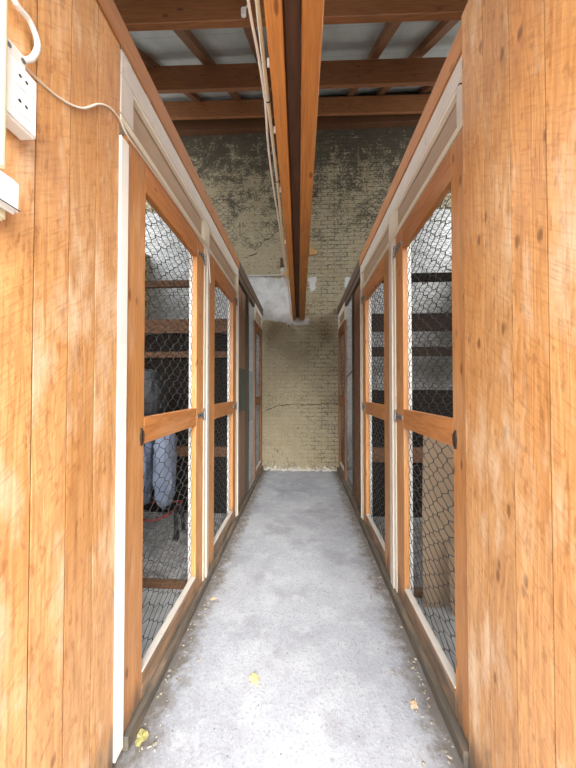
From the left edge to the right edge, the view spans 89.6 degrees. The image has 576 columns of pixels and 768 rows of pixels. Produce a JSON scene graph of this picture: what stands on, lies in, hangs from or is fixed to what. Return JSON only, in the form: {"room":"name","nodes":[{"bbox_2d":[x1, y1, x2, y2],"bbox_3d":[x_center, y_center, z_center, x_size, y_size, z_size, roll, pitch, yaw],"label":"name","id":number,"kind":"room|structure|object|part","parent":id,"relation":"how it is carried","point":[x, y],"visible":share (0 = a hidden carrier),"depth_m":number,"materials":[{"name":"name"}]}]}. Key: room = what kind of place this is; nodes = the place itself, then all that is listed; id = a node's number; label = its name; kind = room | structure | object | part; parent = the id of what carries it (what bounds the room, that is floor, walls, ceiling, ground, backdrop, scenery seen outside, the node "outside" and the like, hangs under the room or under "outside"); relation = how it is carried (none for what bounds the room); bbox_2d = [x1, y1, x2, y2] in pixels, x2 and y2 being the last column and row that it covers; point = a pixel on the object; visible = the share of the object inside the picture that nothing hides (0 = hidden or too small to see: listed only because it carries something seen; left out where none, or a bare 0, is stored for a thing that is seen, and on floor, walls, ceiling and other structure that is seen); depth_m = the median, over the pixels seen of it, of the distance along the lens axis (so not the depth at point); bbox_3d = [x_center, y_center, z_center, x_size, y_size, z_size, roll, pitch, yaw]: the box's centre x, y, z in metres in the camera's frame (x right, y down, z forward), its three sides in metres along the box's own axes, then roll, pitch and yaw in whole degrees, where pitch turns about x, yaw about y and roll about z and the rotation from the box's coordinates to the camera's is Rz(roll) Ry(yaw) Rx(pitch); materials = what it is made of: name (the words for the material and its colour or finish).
{"room":"storage locker corridor","nodes":[
{"label":"storage locker corridor","id":0,"kind":"room"},
{"bbox_2d":[0,0,119,767],"bbox_3d":[-0.629,0.004,0.552,0.070,2.511,0.842,0,-1,3],"label":"wall","id":1,"kind":"structure","parent":0,"point":[59,253],"depth_m":0.74,"materials":[{"name":"brown wood"}]},
{"bbox_2d":[0,170,19,220],"bbox_3d":[-0.573,-0.372,0.554,0.043,0.088,0.094,0,-1,3],"label":"switch box","id":2,"kind":"object","parent":1,"relation":"attached to","point":[9,189],"visible":1,"depth_m":0.58,"materials":[{"name":"beige plastic"}]},
{"bbox_2d":[0,0,7,168],"bbox_3d":[-0.552,-0.819,0.561,0.017,0.803,0.017,0,-1,3],"label":"conduit pipe","id":3,"kind":"object","parent":2,"relation":"attached to","point":[3,3],"visible":1,"depth_m":0.56,"materials":[{"name":"beige plastic"}]},
{"bbox_2d":[6,38,35,139],"bbox_3d":[-0.571,-0.618,0.604,0.042,0.167,0.074,0,-1,3],"label":"box","id":4,"kind":"object","parent":1,"relation":"attached to","point":[21,88],"visible":0.94,"depth_m":0.60,"materials":[{"name":"white plastic"}]},
{"bbox_2d":[14,85,30,121],"bbox_3d":[-0.552,-0.583,0.604,0.002,0.044,0.036,0,-1,3],"label":"outlet","id":5,"kind":"object","parent":4,"relation":"attached to","point":[22,99],"depth_m":0.60,"materials":[{"name":"white plastic"}]},
{"bbox_2d":[14,60,30,97],"bbox_3d":[-0.552,-0.635,0.604,0.002,0.044,0.036,0,-1,3],"label":"outlet","id":6,"kind":"object","parent":4,"relation":"attached to","point":[22,80],"depth_m":0.60,"materials":[{"name":"white plastic"}]},
{"bbox_2d":[11,0,40,64],"bbox_3d":[-0.573,-0.815,0.621,0.017,0.250,0.090,0,-1,8],"label":"power cable","id":7,"kind":"object","parent":4,"relation":"attached to","point":[32,58],"visible":1,"depth_m":0.64,"materials":[{"name":"white plastic"}]},
{"bbox_2d":[113,135,128,762],"bbox_3d":[-0.600,0.198,0.994,0.066,2.098,0.045,0,-1,3],"label":"trim","id":8,"kind":"structure","parent":1,"relation":"attached to","point":[121,392],"depth_m":0.99,"materials":[{"name":"white paint"}]},
{"bbox_2d":[145,253,149,319],"bbox_3d":[-2.439,-0.356,2.567,0.220,3.500,4.180,0,-1,3],"label":"wall","id":9,"kind":"structure","parent":0,"point":[146,255],"depth_m":4.61,"materials":[{"name":"brick"}]},
{"bbox_2d":[113,469,468,767],"bbox_3d":[0.060,1.332,1.226,6.400,0.119,6.900,0,-1,3],"label":"floor","id":10,"kind":"structure","parent":0,"point":[294,611],"depth_m":1.35,"materials":[{"name":"concrete"}]},
{"bbox_2d":[135,729,148,751],"bbox_3d":[-0.523,1.265,1.031,0.044,0.006,0.066,0,-1,3],"label":"dry leaf","id":11,"kind":"object","parent":10,"relation":"on","point":[142,735],"visible":1,"depth_m":1.04,"materials":[{"name":"yellow plant"}]},
{"bbox_2d":[142,578,187,588],"bbox_3d":[-1.423,1.266,1.869,1.635,0.040,0.040,0,-1,3],"label":"threshold lath","id":12,"kind":"object","parent":10,"relation":"on","point":[148,581],"visible":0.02,"depth_m":1.82,"materials":[{"name":"brown wood"}]},
{"bbox_2d":[97,0,263,750],"bbox_3d":[-0.516,0.040,2.691,0.090,2.512,3.726,0,-1,3],"label":"frame","id":13,"kind":"object","parent":10,"relation":"on","point":[139,119],"visible":0.67,"depth_m":1.54,"materials":[{"name":"brown wood"}]},
{"bbox_2d":[25,66,210,282],"bbox_3d":[-0.550,-0.784,1.276,0.018,0.216,1.297,0,-1,3],"label":"cable","id":14,"kind":"object","parent":13,"relation":"attached to","point":[26,68],"visible":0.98,"depth_m":0.94,"materials":[{"name":"plastic"}]},
{"bbox_3d":[-0.596,-0.998,1.032,0.052,0.138,0.075,0,-1,3],"label":"transom post","id":15,"kind":"part","parent":13,"relation":"part of","materials":[{"name":"grey paint"}]},
{"bbox_2d":[122,135,205,733],"bbox_3d":[-0.564,0.168,1.434,0.048,2.110,0.830,0,-1,3],"label":"door","id":16,"kind":"structure","parent":13,"relation":"attached to","point":[139,670],"depth_m":1.18,"materials":[{"name":"brown wood"}]},
{"bbox_3d":[-0.566,1.173,1.404,0.028,0.098,0.563,0,-1,3],"label":"rail","id":17,"kind":"part","parent":16,"relation":"part of","materials":[{"name":"brown wood"}]},
{"bbox_3d":[-0.566,0.188,1.421,0.028,0.103,0.563,0,-1,3],"label":"rail","id":18,"kind":"part","parent":16,"relation":"part of","materials":[{"name":"brown wood"}]},
{"bbox_3d":[-0.566,-0.824,1.438,0.028,0.127,0.563,0,-1,3],"label":"rail","id":19,"kind":"part","parent":16,"relation":"part of","materials":[{"name":"brown wood"}]},
{"bbox_3d":[-0.577,-0.991,1.460,0.010,0.140,0.781,0,-1,3],"label":"transom panel","id":20,"kind":"part","parent":13,"relation":"part of","materials":[{"name":"beige wood"}]},
{"bbox_3d":[-0.553,-0.899,1.913,0.052,0.027,1.843,0,-1,3],"label":"transom rail","id":21,"kind":"part","parent":13,"relation":"part of","materials":[{"name":"beige paint"}]},
{"bbox_3d":[-0.553,-1.096,1.917,0.052,0.083,1.843,0,-1,3],"label":"transom rail","id":22,"kind":"part","parent":13,"relation":"part of","materials":[{"name":"grey paint"}]},
{"bbox_3d":[-0.511,1.274,2.766,0.090,0.048,3.533,0,-1,3],"label":"sill","id":23,"kind":"part","parent":13,"relation":"part of","materials":[{"name":"brown wood"}]},
{"bbox_3d":[-0.554,-0.983,1.899,0.052,0.138,0.095,0,-1,3],"label":"transom post","id":24,"kind":"part","parent":13,"relation":"part of","materials":[{"name":"beige paint"}]},
{"bbox_3d":[-0.553,0.175,1.879,0.053,2.115,0.103,0,-1,3],"label":"post","id":25,"kind":"part","parent":13,"relation":"part of","materials":[{"name":"beige paint"}]},
{"bbox_3d":[-0.534,-0.976,2.353,0.010,0.140,0.813,0,-1,3],"label":"transom panel","id":26,"kind":"part","parent":13,"relation":"part of","materials":[{"name":"beige wood"}]},
{"bbox_2d":[208,255,237,568],"bbox_3d":[-0.523,0.183,2.343,0.042,2.110,0.820,0,-1,4],"label":"door","id":27,"kind":"structure","parent":13,"relation":"attached to","point":[218,410],"depth_m":2.31,"materials":[{"name":"brown wood"}]},
{"bbox_3d":[-0.522,0.204,2.330,0.028,0.103,0.553,0,-1,3],"label":"rail","id":28,"kind":"part","parent":27,"relation":"part of","materials":[{"name":"brown wood"}]},
{"bbox_3d":[-0.522,1.189,2.313,0.028,0.098,0.553,0,-1,3],"label":"rail","id":29,"kind":"part","parent":27,"relation":"part of","materials":[{"name":"brown wood"}]},
{"bbox_3d":[-0.522,-0.808,2.347,0.028,0.127,0.553,0,-1,3],"label":"rail","id":30,"kind":"part","parent":27,"relation":"part of","materials":[{"name":"brown wood"}]},
{"bbox_3d":[-0.510,-0.968,2.797,0.052,0.138,0.075,0,-1,3],"label":"transom post","id":31,"kind":"part","parent":13,"relation":"part of","materials":[{"name":"beige paint"}]},
{"bbox_3d":[-0.510,0.190,2.776,0.053,2.115,0.089,0,-1,3],"label":"post","id":32,"kind":"part","parent":13,"relation":"part of","materials":[{"name":"beige paint"}]},
{"bbox_2d":[238,274,254,509],"bbox_3d":[-0.485,0.082,3.326,0.050,2.346,1.000,0,-1,3],"label":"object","id":33,"kind":"structure","parent":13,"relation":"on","point":[243,291],"depth_m":3.12,"materials":[{"name":"wood"}]},
{"bbox_2d":[245,296,254,493],"bbox_3d":[-0.473,0.121,3.570,0.050,2.278,0.480,0,-1,3],"label":"door","id":34,"kind":"structure","parent":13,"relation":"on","point":[250,377],"depth_m":3.37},
{"bbox_2d":[252,303,261,329],"bbox_3d":[-0.439,-0.959,4.188,0.040,0.231,0.710,0,-1,3],"label":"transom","id":35,"kind":"object","parent":13,"relation":"attached to","point":[258,316],"visible":0.77,"depth_m":4.06,"materials":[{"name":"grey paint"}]},
{"bbox_3d":[-0.439,-1.034,4.189,0.040,0.082,0.710,0,-1,3],"label":"rail","id":36,"kind":"part","parent":35,"relation":"part of","materials":[{"name":"grey paint"}]},
{"bbox_3d":[-0.441,-0.936,4.178,0.010,0.111,0.590,0,-1,3],"label":"panel","id":37,"kind":"part","parent":35,"relation":"part of","materials":[{"name":"brown wood"}]},
{"bbox_2d":[253,320,261,479],"bbox_3d":[-0.435,0.215,4.168,0.035,2.110,0.690,0,-1,3],"label":"door","id":38,"kind":"structure","parent":13,"relation":"attached to","point":[257,330],"depth_m":4.15,"materials":[{"name":"brown wood"}]},
{"bbox_3d":[-0.433,-0.776,4.185,0.028,0.127,0.509,0,-1,3],"label":"rail","id":39,"kind":"part","parent":38,"relation":"part of","materials":[{"name":"brown wood"}]},
{"bbox_3d":[-0.433,0.235,4.167,0.028,0.103,0.509,0,-1,3],"label":"rail","id":40,"kind":"part","parent":38,"relation":"part of","materials":[{"name":"brown wood"}]},
{"bbox_3d":[-0.433,1.221,4.150,0.028,0.098,0.509,0,-1,3],"label":"rail","id":41,"kind":"part","parent":38,"relation":"part of","materials":[{"name":"brown wood"}]},
{"bbox_2d":[142,516,223,578],"bbox_3d":[-1.406,1.289,2.374,1.640,0.011,0.960,0,-1,3],"label":"gravel","id":42,"kind":"object","parent":10,"relation":"on","point":[153,525],"visible":0.21,"depth_m":2.27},
{"bbox_2d":[143,500,184,540],"bbox_3d":[-1.199,1.135,2.399,0.612,0.288,0.359,0,-1,3],"label":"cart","id":43,"kind":"object","parent":42,"relation":"on","point":[175,511],"visible":0.46,"depth_m":2.36,"materials":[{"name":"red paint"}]},
{"bbox_2d":[143,440,153,505],"bbox_3d":[-1.272,0.675,2.411,0.299,0.733,0.273,0,-1,3],"label":"plastic bag","id":44,"kind":"object","parent":43,"relation":"on","point":[148,458],"visible":0.15,"depth_m":2.38,"materials":[{"name":"blue plastic"}]},
{"bbox_2d":[144,369,165,415],"bbox_3d":[-1.167,0.089,2.418,0.270,0.435,0.245,0,-1,3],"label":"sack","id":45,"kind":"object","parent":44,"relation":"on","point":[150,383],"visible":0.52,"depth_m":2.34,"materials":[{"name":"fabric"}]},
{"bbox_2d":[153,433,177,508],"bbox_3d":[-1.018,0.671,2.412,0.153,0.696,0.245,0,-1,3],"label":"plastic bag","id":46,"kind":"object","parent":43,"relation":"on","point":[163,444],"visible":0.68,"depth_m":2.33,"materials":[{"name":"blue plastic"}]},
{"bbox_3d":[-0.916,1.111,2.368,0.044,0.241,0.034,0,-1,3],"label":"leg","id":47,"kind":"part","parent":43,"relation":"part of","materials":[{"name":"black metal"}]},
{"bbox_3d":[-0.925,1.157,2.538,0.034,0.249,0.059,-1,-1,40],"label":"leg","id":48,"kind":"part","parent":43,"relation":"part of","materials":[{"name":"black metal"}]},
{"bbox_2d":[143,195,234,512],"bbox_3d":[-1.358,-0.299,2.941,1.648,3.200,0.103,0,-1,3],"label":"wall","id":49,"kind":"structure","parent":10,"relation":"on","point":[150,338],"depth_m":2.94,"materials":[{"name":"grey metal"}]},
{"bbox_3d":[-1.357,-1.017,2.967,1.644,0.068,0.040,0,-1,3],"label":"cross rail","id":50,"kind":"part","parent":49,"relation":"part of","materials":[{"name":"brown wood"}]},
{"bbox_3d":[-1.357,-0.296,2.954,1.644,0.063,0.040,0,-1,3],"label":"cross rail","id":51,"kind":"part","parent":49,"relation":"part of","materials":[{"name":"brown wood"}]},
{"bbox_3d":[-1.357,-0.584,2.959,1.644,0.140,0.040,0,-1,3],"label":"cross rail","id":52,"kind":"part","parent":49,"relation":"part of","materials":[{"name":"brown wood"}]},
{"bbox_3d":[-1.357,0.677,2.938,1.644,0.097,0.040,0,-1,3],"label":"cross rail","id":53,"kind":"part","parent":49,"relation":"part of","materials":[{"name":"brown wood"}]},
{"bbox_2d":[141,472,268,751],"bbox_3d":[-0.389,1.299,2.696,0.155,0.008,3.393,0,-1,3],"label":"litter","id":54,"kind":"object","parent":10,"relation":"on","point":[169,670],"visible":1,"depth_m":1.47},
{"bbox_2d":[249,673,259,686],"bbox_3d":[-0.140,1.269,1.245,0.067,0.005,0.046,0,-1,23],"label":"dry leaf","id":55,"kind":"object","parent":10,"relation":"on","point":[253,677],"visible":1,"depth_m":1.25,"materials":[{"name":"yellow plant"}]},
{"bbox_2d":[264,468,336,471],"bbox_3d":[0.185,1.317,4.446,1.134,0.021,0.120,0,-1,3],"label":"crumbs","id":56,"kind":"object","parent":10,"relation":"on","point":[271,469],"visible":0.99,"depth_m":4.46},
{"bbox_2d":[374,521,422,586],"bbox_3d":[1.570,1.286,2.230,1.640,0.011,0.960,0,-1,3],"label":"gravel","id":57,"kind":"object","parent":10,"relation":"on","point":[375,522],"visible":0.05,"depth_m":2.27,"materials":[{"name":"grey gravel"}]},
{"bbox_2d":[336,473,461,767],"bbox_3d":[0.586,1.298,2.636,0.148,0.008,3.372,0,-1,3],"label":"litter","id":58,"kind":"object","parent":10,"relation":"on","point":[380,577],"visible":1,"depth_m":1.33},
{"bbox_2d":[337,24,468,766],"bbox_3d":[0.715,0.041,2.734,0.096,2.512,3.520,0,-1,3],"label":"frame","id":59,"kind":"object","parent":10,"relation":"on","point":[440,123],"visible":0.58,"depth_m":1.63,"materials":[{"name":"brown wood"}]},
{"bbox_2d":[338,302,347,329],"bbox_3d":[0.780,-0.960,4.144,0.040,0.231,0.680,0,-1,3],"label":"transom","id":60,"kind":"object","parent":59,"relation":"attached to","point":[342,315],"visible":0.78,"depth_m":4.02,"materials":[{"name":"grey paint"}]},
{"bbox_3d":[0.780,-1.035,4.146,0.040,0.082,0.680,0,-1,3],"label":"rail","id":61,"kind":"part","parent":60,"relation":"part of","materials":[{"name":"grey paint"}]},
{"bbox_3d":[0.765,-0.942,3.829,0.040,0.111,0.050,0,-1,3],"label":"post","id":62,"kind":"part","parent":60,"relation":"part of","materials":[{"name":"beige paint"}]},
{"bbox_2d":[346,294,354,495],"bbox_3d":[0.761,0.120,3.524,0.040,2.278,0.516,0,-1,3],"label":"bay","id":63,"kind":"object","parent":59,"relation":"on","point":[352,296],"visible":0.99,"depth_m":3.28,"materials":[{"name":"brown wood"}]},
{"bbox_2d":[345,271,360,506],"bbox_3d":[0.744,0.082,3.277,0.050,2.346,1.020,0,-1,3],"label":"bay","id":64,"kind":"object","parent":59,"relation":"on","point":[355,289],"visible":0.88,"depth_m":3.08,"materials":[{"name":"wood"}]},
{"bbox_3d":[0.716,-0.969,2.738,0.052,0.138,0.075,0,-1,3],"label":"transom post","id":65,"kind":"part","parent":59,"relation":"part of","materials":[{"name":"beige paint"}]},
{"bbox_3d":[0.716,0.189,2.716,0.053,2.115,0.089,0,-1,3],"label":"post","id":66,"kind":"part","parent":59,"relation":"part of","materials":[{"name":"beige paint"}]},
{"bbox_2d":[361,248,389,574],"bbox_3d":[0.686,0.182,2.274,0.042,2.110,0.842,0,-1,2],"label":"door","id":67,"kind":"structure","parent":59,"relation":"attached to","point":[381,411],"depth_m":2.22,"materials":[{"name":"brown wood"}]},
{"bbox_3d":[0.684,-0.809,2.278,0.028,0.127,0.575,0,-1,3],"label":"rail","id":68,"kind":"part","parent":67,"relation":"part of","materials":[{"name":"brown wood"}]},
{"bbox_3d":[0.684,0.203,2.260,0.028,0.103,0.575,0,-1,3],"label":"rail","id":69,"kind":"part","parent":67,"relation":"part of","materials":[{"name":"brown wood"}]},
{"bbox_3d":[0.684,1.188,2.244,0.028,0.098,0.575,0,-1,3],"label":"rail","id":70,"kind":"part","parent":67,"relation":"part of","materials":[{"name":"brown wood"}]},
{"bbox_3d":[0.696,-0.977,2.284,0.010,0.140,0.833,0,-1,3],"label":"transom panel","id":71,"kind":"part","parent":59,"relation":"part of","materials":[{"name":"beige wood"}]},
{"bbox_3d":[0.671,-0.985,1.810,0.052,0.138,0.115,0,-1,3],"label":"transom post","id":72,"kind":"part","parent":59,"relation":"part of","materials":[{"name":"beige paint"}]},
{"bbox_3d":[0.671,0.173,1.786,0.053,2.115,0.125,0,-1,3],"label":"post","id":73,"kind":"part","parent":59,"relation":"part of","materials":[{"name":"beige paint"}]},
{"bbox_3d":[0.715,1.273,2.714,0.096,0.048,3.518,0,-1,3],"label":"sill","id":74,"kind":"part","parent":59,"relation":"part of","materials":[{"name":"brown wood"}]},
{"bbox_3d":[0.675,-1.096,1.887,0.052,0.083,1.784,0,-1,3],"label":"transom rail","id":75,"kind":"part","parent":59,"relation":"part of","materials":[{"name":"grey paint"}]},
{"bbox_3d":[0.675,-0.899,1.883,0.052,0.027,1.784,0,-1,3],"label":"transom rail","id":76,"kind":"part","parent":59,"relation":"part of","materials":[{"name":"beige paint"}]},
{"bbox_3d":[0.653,-0.992,1.400,0.010,0.140,0.703,0,-1,3],"label":"transom panel","id":77,"kind":"part","parent":59,"relation":"part of","materials":[{"name":"beige wood"}]},
{"bbox_3d":[0.633,-0.999,1.021,0.052,0.138,0.054,0,-1,3],"label":"transom post","id":78,"kind":"part","parent":59,"relation":"part of","materials":[{"name":"grey paint"}]},
{"bbox_2d":[364,191,452,516],"bbox_3d":[1.575,-0.302,2.799,1.647,3.200,0.103,0,-1,3],"label":"wall","id":79,"kind":"structure","parent":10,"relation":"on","point":[447,322],"depth_m":2.82,"materials":[{"name":"grey metal"}]},
{"bbox_3d":[1.575,0.688,2.796,1.644,0.140,0.040,0,-1,3],"label":"cross rail","id":80,"kind":"part","parent":79,"relation":"part of","materials":[{"name":"brown wood"}]},
{"bbox_3d":[1.575,-0.602,2.818,1.644,0.170,0.040,0,-1,3],"label":"cross rail","id":81,"kind":"part","parent":79,"relation":"part of","materials":[{"name":"brown wood"}]},
{"bbox_3d":[1.575,-0.317,2.813,1.644,0.090,0.040,0,-1,3],"label":"cross rail","id":82,"kind":"part","parent":79,"relation":"part of","materials":[{"name":"brown wood"}]},
{"bbox_3d":[1.575,-1.041,2.826,1.644,0.080,0.040,0,-1,3],"label":"cross rail","id":83,"kind":"part","parent":79,"relation":"part of","materials":[{"name":"brown wood"}]},
{"bbox_2d":[410,698,417,708],"bbox_3d":[0.498,1.268,1.151,0.033,0.005,0.043,0,-1,3],"label":"dry leaf","id":84,"kind":"object","parent":10,"relation":"on","point":[413,703],"visible":1,"depth_m":1.15,"materials":[{"name":"beige plant"}]},
{"bbox_2d":[413,587,422,597],"bbox_3d":[1.539,1.264,1.726,1.635,0.040,0.040,0,-1,3],"label":"threshold lath","id":85,"kind":"object","parent":10,"relation":"on","point":[419,590],"visible":0.02,"depth_m":1.74,"materials":[{"name":"brown wood"}]},
{"bbox_2d":[422,435,453,606],"bbox_3d":[1.000,0.753,1.697,0.452,1.051,0.047,0,-1,-2],"label":"cardboard sheet","id":86,"kind":"object","parent":10,"relation":"on","point":[446,451],"visible":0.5,"depth_m":1.69,"materials":[{"name":"brown cardboard"}]},
{"bbox_3d":[1.002,0.557,1.707,0.448,0.660,0.032,0,-1,-1],"label":"panel","id":87,"kind":"part","parent":86,"relation":"part of","materials":[{"name":"cardboard"}]},
{"bbox_3d":[0.978,1.084,1.677,0.408,0.388,0.019,0,-1,-2],"label":"panel","id":88,"kind":"part","parent":86,"relation":"part of","materials":[{"name":"cardboard"}]},
{"bbox_2d":[447,543,454,614],"bbox_3d":[1.082,1.089,1.621,0.365,0.376,0.036,0,-1,1],"label":"cardboard sheet","id":89,"kind":"object","parent":10,"relation":"on","point":[449,548],"visible":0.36,"depth_m":1.62,"materials":[{"name":"brown cardboard"}]},
{"bbox_2d":[123,20,460,101],"bbox_3d":[0.116,-3.030,2.445,5.500,3.371,4.470,0,-1,3],"label":"ceiling","id":90,"kind":"structure","parent":0,"point":[339,41],"depth_m":2.79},
{"bbox_2d":[120,46,204,101],"bbox_3d":[-1.455,-2.926,2.464,0.080,3.314,4.360,0,-1,3],"label":"rafter","id":91,"kind":"object","parent":90,"relation":"attached to","point":[148,62],"visible":0.02,"depth_m":2.98,"materials":[{"name":"brown wood"}]},
{"bbox_2d":[131,57,446,93],"bbox_3d":[0.142,-3.181,2.992,5.002,0.260,0.040,0,-1,2],"label":"ceiling beam","id":92,"kind":"structure","parent":91,"relation":"attached to","point":[398,72],"depth_m":2.97,"materials":[{"name":"brown wood"}]},
{"bbox_2d":[150,94,429,119],"bbox_3d":[0.208,-4.186,4.388,5.002,0.260,0.040,0,-1,2],"label":"ceiling beam","id":93,"kind":"structure","parent":91,"relation":"attached to","point":[386,104],"depth_m":4.37,"materials":[{"name":"brown wood"}]},
{"bbox_2d":[113,0,467,31],"bbox_3d":[0.081,-2.259,1.707,5.002,0.260,0.040,0,-1,2],"label":"ceiling beam","id":94,"kind":"structure","parent":91,"relation":"attached to","point":[137,15],"depth_m":1.70,"materials":[{"name":"brown wood"}]},
{"bbox_2d":[241,5,247,17],"bbox_3d":[-0.242,-2.195,1.670,0.059,0.177,0.030,1,-1,-30],"label":"junction box","id":95,"kind":"object","parent":94,"relation":"hanging from","point":[243,9],"visible":0.78,"depth_m":1.66,"materials":[{"name":"plastic"}]},
{"bbox_2d":[173,29,242,100],"bbox_3d":[-0.856,-2.927,2.435,0.080,3.314,4.360,0,-1,3],"label":"rafter","id":96,"kind":"object","parent":90,"relation":"attached to","point":[188,38],"visible":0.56,"depth_m":2.64,"materials":[{"name":"brown wood"}]},
{"bbox_2d":[243,27,272,98],"bbox_3d":[-0.307,-2.927,2.408,0.080,3.314,4.360,0,-1,3],"label":"rafter","id":97,"kind":"object","parent":90,"relation":"attached to","point":[248,30],"visible":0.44,"depth_m":2.51,"materials":[{"name":"brown wood"}]},
{"bbox_2d":[347,22,401,96],"bbox_3d":[0.857,-2.928,2.352,0.080,3.314,4.360,0,-1,3],"label":"rafter","id":98,"kind":"object","parent":90,"relation":"attached to","point":[390,28],"visible":0.56,"depth_m":2.63,"materials":[{"name":"brown wood"}]},
{"bbox_2d":[376,20,459,95],"bbox_3d":[1.311,-2.928,2.330,0.080,3.314,4.360,0,-1,3],"label":"rafter","id":99,"kind":"object","parent":90,"relation":"attached to","point":[444,26],"visible":0.44,"depth_m":2.64,"materials":[{"name":"brown wood"}]},
{"bbox_2d":[418,86,433,94],"bbox_3d":[1.951,-2.929,2.299,0.080,3.314,4.360,0,-1,3],"label":"rafter","id":100,"kind":"object","parent":90,"relation":"attached to","point":[425,89],"visible":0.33,"depth_m":4.26,"materials":[{"name":"brown wood"}]},
{"bbox_2d":[145,91,452,469],"bbox_3d":[0.224,-1.920,4.676,5.300,6.700,0.264,0,-1,3],"label":"wall","id":101,"kind":"structure","parent":0,"point":[300,392],"depth_m":4.54,"materials":[{"name":"brick"}]},
{"bbox_2d":[172,118,274,135],"bbox_3d":[-1.018,-4.046,4.604,1.622,0.261,0.098,0,-1,3],"label":"wall plate","id":102,"kind":"object","parent":101,"relation":"attached to","point":[199,127],"depth_m":4.57,"materials":[{"name":"brown wood"}]},
{"bbox_2d":[264,0,295,320],"bbox_3d":[0.019,-1.113,2.435,0.050,0.170,4.229,0,-1,2],"label":"ceiling beam","id":103,"kind":"structure","parent":101,"relation":"attached to","point":[274,9],"depth_m":1.11,"materials":[{"name":"brown wood"}]},
{"bbox_2d":[255,0,291,315],"bbox_3d":[-0.023,-1.077,2.473,0.037,0.044,4.000,0,-1,2],"label":"conduit","id":104,"kind":"object","parent":103,"relation":"attached to","point":[257,2],"visible":0.94,"depth_m":1.16,"materials":[{"name":"beige plastic"}]},
{"bbox_2d":[247,0,286,284],"bbox_3d":[-0.065,-1.062,1.749,0.025,0.011,2.550,0,-1,3],"label":"loose cable","id":105,"kind":"object","parent":104,"relation":"attached to","point":[248,1],"visible":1,"depth_m":1.11,"materials":[{"name":"plastic"}]},
{"bbox_2d":[280,258,284,266],"bbox_3d":[-0.086,-1.911,4.573,0.070,0.140,0.040,0,-1,3],"label":"wall block","id":106,"kind":"object","parent":101,"relation":"attached to","point":[281,259],"visible":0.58,"depth_m":4.55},
{"bbox_2d":[299,0,324,320],"bbox_3d":[0.129,-1.113,2.430,0.082,0.170,4.228,0,-1,2],"label":"ceiling beam","id":107,"kind":"structure","parent":101,"relation":"attached to","point":[312,11],"depth_m":1.11,"materials":[{"name":"brown wood"}]},
{"bbox_2d":[283,0,300,316],"bbox_3d":[0.071,-1.131,2.443,0.052,0.095,4.209,0,-1,2],"label":"board","id":108,"kind":"object","parent":107,"relation":"attached to","point":[292,8],"visible":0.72,"depth_m":1.16,"materials":[{"name":"brown wood"}]},
{"bbox_2d":[310,247,316,255],"bbox_3d":[0.398,-2.087,4.553,0.120,0.150,0.040,0,-1,3],"label":"wedge","id":109,"kind":"object","parent":101,"relation":"attached to","point":[312,251],"visible":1,"depth_m":4.53,"materials":[{"name":"brown wood"}]},
{"bbox_2d":[338,320,346,480],"bbox_3d":[0.775,0.214,4.124,0.035,2.110,0.660,0,-1,3],"label":"door","id":110,"kind":"structure","parent":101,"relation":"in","point":[342,330],"depth_m":4.12,"materials":[{"name":"brown wood"}]},
{"bbox_3d":[0.774,-0.777,4.141,0.028,0.127,0.479,0,-1,3],"label":"rail","id":111,"kind":"part","parent":110,"relation":"part of","materials":[{"name":"brown wood"}]},
{"bbox_3d":[0.774,0.235,4.124,0.028,0.103,0.479,0,-1,3],"label":"rail","id":112,"kind":"part","parent":110,"relation":"part of","materials":[{"name":"brown wood"}]},
{"bbox_3d":[0.774,1.220,4.107,0.028,0.098,0.479,0,-1,3],"label":"rail","id":113,"kind":"part","parent":110,"relation":"part of","materials":[{"name":"brown wood"}]},
{"bbox_2d":[316,114,421,130],"bbox_3d":[1.237,-4.027,4.495,1.591,0.220,0.098,0,-1,3],"label":"wall plate","id":114,"kind":"object","parent":101,"relation":"attached to","point":[390,120],"depth_m":4.46,"materials":[{"name":"brown wood"}]},
{"bbox_2d":[461,0,575,767],"bbox_3d":[0.615,-0.006,0.532,0.082,2.530,0.882,0,-1,3],"label":"wall","id":115,"kind":"structure","parent":0,"point":[519,56],"depth_m":0.73,"materials":[{"name":"brown wood"}]},
{"bbox_2d":[393,128,468,743],"bbox_3d":[0.639,0.166,1.352,0.048,2.110,0.791,0,-1,3],"label":"door","id":116,"kind":"structure","parent":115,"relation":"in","point":[448,176],"depth_m":1.20,"materials":[{"name":"brown wood"}]},
{"bbox_3d":[0.639,-0.825,1.356,0.028,0.127,0.524,0,-1,3],"label":"rail","id":117,"kind":"part","parent":116,"relation":"part of","materials":[{"name":"brown wood"}]},
{"bbox_3d":[0.639,0.187,1.338,0.028,0.103,0.524,0,-1,3],"label":"rail","id":118,"kind":"part","parent":116,"relation":"part of","materials":[{"name":"brown wood"}]},
{"bbox_3d":[0.639,1.172,1.321,0.028,0.098,0.524,0,-1,3],"label":"rail","id":119,"kind":"part","parent":116,"relation":"part of","materials":[{"name":"brown wood"}]}
]}

